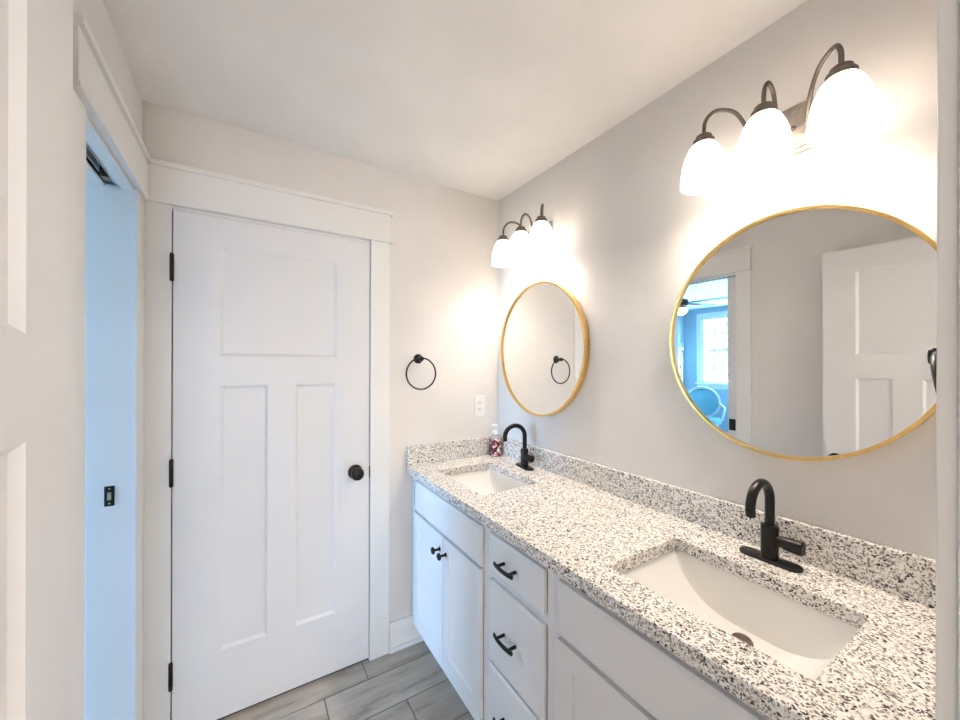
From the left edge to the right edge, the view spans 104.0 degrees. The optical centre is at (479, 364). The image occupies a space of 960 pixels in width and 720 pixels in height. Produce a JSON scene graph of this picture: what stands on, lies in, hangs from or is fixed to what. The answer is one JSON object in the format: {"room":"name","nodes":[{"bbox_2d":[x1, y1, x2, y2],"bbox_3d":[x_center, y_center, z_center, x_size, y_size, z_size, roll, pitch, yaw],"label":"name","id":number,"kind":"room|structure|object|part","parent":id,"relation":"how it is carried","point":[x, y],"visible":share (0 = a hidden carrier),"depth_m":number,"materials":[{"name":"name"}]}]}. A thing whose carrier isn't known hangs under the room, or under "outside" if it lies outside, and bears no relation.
{"room":"bathroom","nodes":[
{"label":"bathroom","id":0,"kind":"room"},
{"bbox_2d":[73,0,141,185],"bbox_3d":[-1.427,0.229,1.551,0.118,2.431,4.260,0,0,-32],"label":"wall","id":1,"kind":"structure","parent":0,"point":[95,13],"depth_m":1.10,"materials":[{"name":"paint"}]},
{"bbox_2d":[86,156,103,181],"bbox_3d":[-1.016,-0.643,0.899,0.048,0.065,0.883,0,0,-32],"label":"trim","id":2,"kind":"structure","parent":1,"relation":"attached to","point":[87,158],"depth_m":1.19,"materials":[{"name":"black"}]},
{"bbox_2d":[86,143,113,182],"bbox_3d":[-1.040,-0.628,0.938,0.038,0.035,0.775,0,0,-32],"label":"door track","id":3,"kind":"object","parent":1,"relation":"attached to","point":[90,154],"visible":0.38,"depth_m":1.15,"materials":[{"name":"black metal"}]},
{"bbox_3d":[-1.016,-0.628,0.899,0.021,0.035,0.683,0,0,-32],"label":"rail","id":4,"kind":"part","parent":3,"relation":"part of","materials":[{"name":"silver metal"}]},
{"bbox_2d":[104,486,114,506],"bbox_3d":[-1.256,0.446,1.270,0.026,0.068,0.004,0,0,-32],"label":"strike plate","id":5,"kind":"object","parent":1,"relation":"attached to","point":[109,491],"visible":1,"depth_m":1.27,"materials":[{"name":"black metal"}]},
{"bbox_2d":[71,12,150,719],"bbox_3d":[-1.125,0.340,1.074,0.166,2.212,0.700,0,0,-32],"label":"trim","id":6,"kind":"structure","parent":1,"relation":"attached to","point":[108,221],"depth_m":1.26,"materials":[{"name":"paint"}]},
{"bbox_2d":[142,101,498,622],"bbox_3d":[-0.609,0.232,1.876,1.614,2.431,0.120,0,0,-32],"label":"wall","id":7,"kind":"structure","parent":0,"point":[444,280],"depth_m":1.96,"materials":[{"name":"paint"}]},
{"bbox_2d":[143,158,393,719],"bbox_3d":[-0.878,0.341,1.691,0.947,2.212,0.152,0,0,-32],"label":"trim","id":8,"kind":"structure","parent":7,"relation":"attached to","point":[170,184],"depth_m":1.46,"materials":[{"name":"paint"}]},
{"bbox_2d":[168,210,369,719],"bbox_3d":[-0.857,0.420,1.623,0.766,2.031,0.104,0,0,-32],"label":"door","id":9,"kind":"structure","parent":7,"relation":"in","point":[269,468],"depth_m":1.61,"materials":[{"name":"paint"}]},
{"bbox_3d":[-0.583,0.513,1.772,0.068,0.068,0.069,0,0,-32],"label":"knob","id":10,"kind":"part","parent":9,"relation":"part of","materials":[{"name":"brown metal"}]},
{"bbox_2d":[389,614,423,653],"bbox_3d":[-0.363,1.379,1.942,0.223,0.145,0.030,0,0,-32],"label":"baseboard","id":11,"kind":"structure","parent":7,"relation":"attached to","point":[403,633],"depth_m":1.92,"materials":[{"name":"paint"}]},
{"bbox_2d":[406,354,435,389],"bbox_3d":[-0.312,0.038,1.956,0.170,0.187,0.057,0,0,-32],"label":"towel ring","id":12,"kind":"object","parent":7,"relation":"attached to","point":[418,358],"visible":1,"depth_m":1.95,"materials":[{"name":"black metal"}]},
{"bbox_3d":[-0.312,-0.031,1.956,0.050,0.050,0.057,0,0,-32],"label":"post","id":13,"kind":"part","parent":12,"relation":"part of","materials":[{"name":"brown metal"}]},
{"bbox_2d":[474,395,484,416],"bbox_3d":[0.000,0.239,2.178,0.072,0.120,0.008,0,0,-32],"label":"wall outlet","id":14,"kind":"object","parent":7,"relation":"attached to","point":[479,401],"visible":1,"depth_m":2.17,"materials":[{"name":"white plastic"}]},
{"bbox_2d":[217,641,473,719],"bbox_3d":[0.748,1.466,-0.431,1.732,0.030,5.475,0,0,-32],"label":"floor","id":15,"kind":"structure","parent":0,"point":[408,683],"depth_m":1.63,"materials":[{"name":"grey tile"}]},
{"bbox_2d":[412,477,487,719],"bbox_3d":[0.042,1.005,1.783,0.598,0.889,0.725,0,0,-32],"label":"base cabinet","id":16,"kind":"object","parent":15,"relation":"on","point":[450,546],"visible":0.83,"depth_m":1.54,"materials":[{"name":"paint"}]},
{"bbox_3d":[-0.241,1.019,1.764,0.016,0.549,0.325,0,0,-32],"label":"door","id":17,"kind":"part","parent":16,"relation":"part of","materials":[{"name":"paint"}]},
{"bbox_3d":[-0.194,0.808,1.635,0.040,0.031,0.031,0,0,-32],"label":"knob","id":18,"kind":"part","parent":16,"relation":"part of","materials":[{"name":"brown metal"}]},
{"bbox_3d":[-0.162,0.809,1.584,0.040,0.031,0.031,0,0,-32],"label":"knob","id":19,"kind":"part","parent":16,"relation":"part of","materials":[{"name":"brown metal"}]},
{"bbox_3d":[-0.074,1.019,1.495,0.016,0.549,0.302,0,0,-32],"label":"door","id":20,"kind":"part","parent":16,"relation":"part of","materials":[{"name":"paint"}]},
{"bbox_2d":[488,528,553,719],"bbox_3d":[0.325,1.006,1.330,0.596,0.889,0.343,0,0,-32],"label":"base cabinet","id":21,"kind":"object","parent":15,"relation":"on","point":[520,588],"visible":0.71,"depth_m":1.17,"materials":[{"name":"paint"}]},
{"bbox_3d":[0.079,0.888,1.197,0.038,0.013,0.098,0,0,-32],"label":"handle","id":22,"kind":"part","parent":21,"relation":"part of","materials":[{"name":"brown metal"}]},
{"bbox_3d":[0.080,0.654,1.197,0.038,0.013,0.098,0,0,-32],"label":"handle","id":23,"kind":"part","parent":21,"relation":"part of","materials":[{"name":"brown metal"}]},
{"bbox_3d":[0.110,1.166,1.197,0.016,0.256,0.283,0,0,-32],"label":"drawer","id":24,"kind":"part","parent":21,"relation":"part of","materials":[{"name":"paint"}]},
{"bbox_3d":[0.111,0.888,1.197,0.016,0.282,0.283,0,0,-32],"label":"drawer","id":25,"kind":"part","parent":21,"relation":"part of","materials":[{"name":"paint"}]},
{"bbox_3d":[0.112,0.654,1.197,0.016,0.133,0.283,0,0,-32],"label":"drawer","id":26,"kind":"part","parent":21,"relation":"part of","materials":[{"name":"paint"}]},
{"bbox_2d":[554,573,769,719],"bbox_3d":[0.606,1.006,0.874,0.598,0.889,0.730,0,0,-32],"label":"base cabinet","id":27,"kind":"object","parent":15,"relation":"on","point":[606,668],"visible":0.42,"depth_m":0.86,"materials":[{"name":"paint"}]},
{"bbox_3d":[0.299,1.020,0.893,0.016,0.549,0.314,0,0,-32],"label":"door","id":28,"kind":"part","parent":27,"relation":"part of","materials":[{"name":"paint"}]},
{"bbox_2d":[407,436,935,719],"bbox_3d":[0.337,0.493,1.334,0.574,0.139,1.797,0,0,-32],"label":"countertop","id":29,"kind":"structure","parent":27,"relation":"on","point":[589,523],"depth_m":0.93,"materials":[{"name":"stone"}]},
{"bbox_2d":[447,468,527,494],"bbox_3d":[0.028,0.628,1.767,0.349,0.131,0.460,0,0,-32],"label":"undermount sink","id":30,"kind":"object","parent":29,"relation":"in","point":[485,481],"visible":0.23,"depth_m":1.94,"materials":[{"name":"ceramic"}]},
{"bbox_2d":[489,423,501,456],"bbox_3d":[0.088,0.433,2.169,0.072,0.183,0.072,0,0,-7],"label":"soap bottle","id":31,"kind":"object","parent":29,"relation":"on","point":[495,441],"visible":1,"depth_m":2.14,"materials":[{"name":"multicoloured plastic"}]},
{"bbox_2d":[503,423,534,470],"bbox_3d":[0.184,0.411,1.903,0.149,0.227,0.145,0,0,-22],"label":"faucet","id":32,"kind":"object","parent":29,"relation":"on","point":[526,457],"visible":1,"depth_m":1.90,"materials":[{"name":"black metal"}]},
{"bbox_3d":[0.177,0.366,1.901,0.134,0.137,0.022,0,0,-22],"label":"spout","id":33,"kind":"part","parent":32,"relation":"part of","materials":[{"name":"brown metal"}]},
{"bbox_3d":[0.229,0.521,1.922,0.051,0.008,0.143,0,0,-22],"label":"deck plate","id":34,"kind":"part","parent":32,"relation":"part of","materials":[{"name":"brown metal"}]},
{"bbox_3d":[0.245,0.467,1.879,0.036,0.036,0.056,0,0,-22],"label":"handle","id":35,"kind":"part","parent":32,"relation":"part of","materials":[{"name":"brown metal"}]},
{"bbox_2d":[622,549,859,680],"bbox_3d":[0.576,0.630,0.883,0.349,0.131,0.460,0,0,-32],"label":"undermount sink","id":36,"kind":"object","parent":29,"relation":"in","point":[805,639],"visible":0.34,"depth_m":0.96,"materials":[{"name":"ceramic"}]},
{"bbox_2d":[739,478,805,572],"bbox_3d":[0.740,0.413,0.985,0.149,0.227,0.145,0,0,-32],"label":"faucet","id":37,"kind":"object","parent":29,"relation":"on","point":[770,540],"visible":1,"depth_m":0.99,"materials":[{"name":"black metal"}]},
{"bbox_3d":[0.734,0.368,0.982,0.134,0.137,0.022,0,0,-32],"label":"spout","id":38,"kind":"part","parent":37,"relation":"part of","materials":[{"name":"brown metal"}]},
{"bbox_3d":[0.781,0.523,1.011,0.051,0.008,0.143,0,0,-32],"label":"deck plate","id":39,"kind":"part","parent":37,"relation":"part of","materials":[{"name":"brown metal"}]},
{"bbox_3d":[0.805,0.469,0.973,0.036,0.036,0.056,0,0,-32],"label":"handle","id":40,"kind":"part","parent":37,"relation":"part of","materials":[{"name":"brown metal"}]},
{"bbox_2d":[103,0,807,200],"bbox_3d":[0.806,-1.005,-0.399,1.852,0.050,5.475,0,0,-32],"label":"ceiling","id":41,"kind":"structure","parent":0,"point":[482,98],"depth_m":1.23,"materials":[{"name":"paint"}]},
{"bbox_2d":[489,438,501,456],"bbox_3d":[0.088,0.474,2.169,0.072,0.100,0.072,0,0,-32],"label":"label","id":42,"kind":"object","parent":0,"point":[495,444],"depth_m":2.14,"materials":[{"name":"multicoloured paper"}]},
{"bbox_2d":[498,0,937,559],"bbox_3d":[1.538,0.238,0.057,0.120,2.431,5.475,0,0,-32],"label":"wall","id":43,"kind":"structure","parent":0,"point":[628,241],"depth_m":1.21,"materials":[{"name":"paint"}]},
{"bbox_2d":[491,203,554,266],"bbox_3d":[0.230,-0.646,1.878,0.188,0.227,0.427,0,0,-32],"label":"vanity light","id":44,"kind":"object","parent":43,"relation":"attached to","point":[523,245],"visible":1,"depth_m":1.81,"materials":[{"name":"white glass"}]},
{"bbox_3d":[0.122,-0.597,1.990,0.123,0.128,0.123,0,0,-32],"label":"lamp shade","id":45,"kind":"part","parent":44,"relation":"part of","materials":[{"name":"white glass"}]},
{"bbox_3d":[0.190,-0.699,1.975,0.149,0.119,0.018,0,0,12],"label":"arm","id":46,"kind":"part","parent":44,"relation":"part of","materials":[{"name":"grey metal"}]},
{"bbox_3d":[0.202,-0.596,1.861,0.123,0.128,0.123,0,0,-32],"label":"lamp shade","id":47,"kind":"part","parent":44,"relation":"part of","materials":[{"name":"white glass"}]},
{"bbox_3d":[0.246,-0.699,1.888,0.112,0.119,0.010,0,0,-32],"label":"arm","id":48,"kind":"part","parent":44,"relation":"part of","materials":[{"name":"grey metal"}]},
{"bbox_3d":[0.282,-0.596,1.732,0.123,0.128,0.123,0,0,-32],"label":"lamp shade","id":49,"kind":"part","parent":44,"relation":"part of","materials":[{"name":"white glass"}]},
{"bbox_3d":[0.300,-0.699,1.799,0.018,0.119,0.149,0,0,14],"label":"arm","id":50,"kind":"part","parent":44,"relation":"part of","materials":[{"name":"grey metal"}]},
{"bbox_2d":[500,281,589,415],"bbox_3d":[0.299,-0.079,1.910,0.029,0.680,0.644,0,0,-32],"label":"round mirror","id":51,"kind":"object","parent":43,"relation":"attached to","point":[545,346],"visible":1,"depth_m":1.86,"materials":[{"name":"gold metal"}]},
{"bbox_2d":[500,436,935,609],"bbox_3d":[0.572,0.475,1.480,0.020,0.102,1.797,0,0,-32],"label":"backsplash","id":52,"kind":"structure","parent":43,"relation":"attached to","point":[903,574],"depth_m":1.09,"materials":[{"name":"stone"}]},
{"bbox_2d":[680,43,879,194],"bbox_3d":[0.773,-0.644,1.002,0.188,0.227,0.427,0,0,-32],"label":"vanity light","id":53,"kind":"object","parent":43,"relation":"attached to","point":[845,108],"visible":1,"depth_m":0.94,"materials":[{"name":"white glass"}]},
{"bbox_3d":[0.665,-0.595,1.115,0.123,0.128,0.123,0,0,-32],"label":"lamp shade","id":54,"kind":"part","parent":53,"relation":"part of","materials":[{"name":"white glass"}]},
{"bbox_3d":[0.733,-0.698,1.100,0.149,0.119,0.018,0,0,12],"label":"arm","id":55,"kind":"part","parent":53,"relation":"part of","materials":[{"name":"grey metal"}]},
{"bbox_3d":[0.745,-0.595,0.986,0.123,0.128,0.123,0,0,-32],"label":"lamp shade","id":56,"kind":"part","parent":53,"relation":"part of","materials":[{"name":"white glass"}]},
{"bbox_3d":[0.789,-0.698,1.012,0.112,0.119,0.010,0,0,-32],"label":"arm","id":57,"kind":"part","parent":53,"relation":"part of","materials":[{"name":"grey metal"}]},
{"bbox_3d":[0.842,-0.698,0.924,0.018,0.119,0.149,0,0,14],"label":"arm","id":58,"kind":"part","parent":53,"relation":"part of","materials":[{"name":"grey metal"}]},
{"bbox_3d":[0.825,-0.595,0.856,0.123,0.128,0.123,0,0,-32],"label":"lamp shade","id":59,"kind":"part","parent":53,"relation":"part of","materials":[{"name":"white glass"}]},
{"bbox_2d":[669,204,936,460],"bbox_3d":[0.839,-0.082,1.039,0.030,0.680,0.644,0,0,-32],"label":"round mirror","id":60,"kind":"object","parent":43,"relation":"attached to","point":[806,333],"visible":0.91,"depth_m":0.98,"materials":[{"name":"gold metal"}]},
{"bbox_3d":[0.384,0.235,0.236,1.654,2.431,0.116,0,0,-32],"label":"wall","id":61,"kind":"structure","parent":0,"visible":0},
{"bbox_2d":[0,0,72,719],"bbox_3d":[-0.422,0.421,0.238,0.173,2.031,0.692,0,0,-32],"label":"door","id":62,"kind":"structure","parent":61,"relation":"in","point":[36,36],"depth_m":0.45,"materials":[{"name":"paint"}]},
{"bbox_2d":[927,348,936,391],"bbox_3d":[0.627,0.058,0.488,0.170,0.187,0.057,0,0,-32],"label":"towel ring","id":63,"kind":"object","parent":61,"relation":"attached to","point":[932,353],"visible":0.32,"depth_m":0.48,"materials":[{"name":"metal"}]},
{"bbox_3d":[0.627,-0.011,0.488,0.050,0.050,0.057,0,0,-32],"label":"post","id":64,"kind":"part","parent":63,"relation":"part of","materials":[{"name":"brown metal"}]},
{"bbox_2d":[935,0,959,719],"bbox_3d":[0.118,0.349,0.079,0.921,2.200,0.128,0,0,-32],"label":"trim","id":65,"kind":"structure","parent":61,"relation":"attached to","point":[948,23],"depth_m":0.32,"materials":[{"name":"paint"}]}
]}

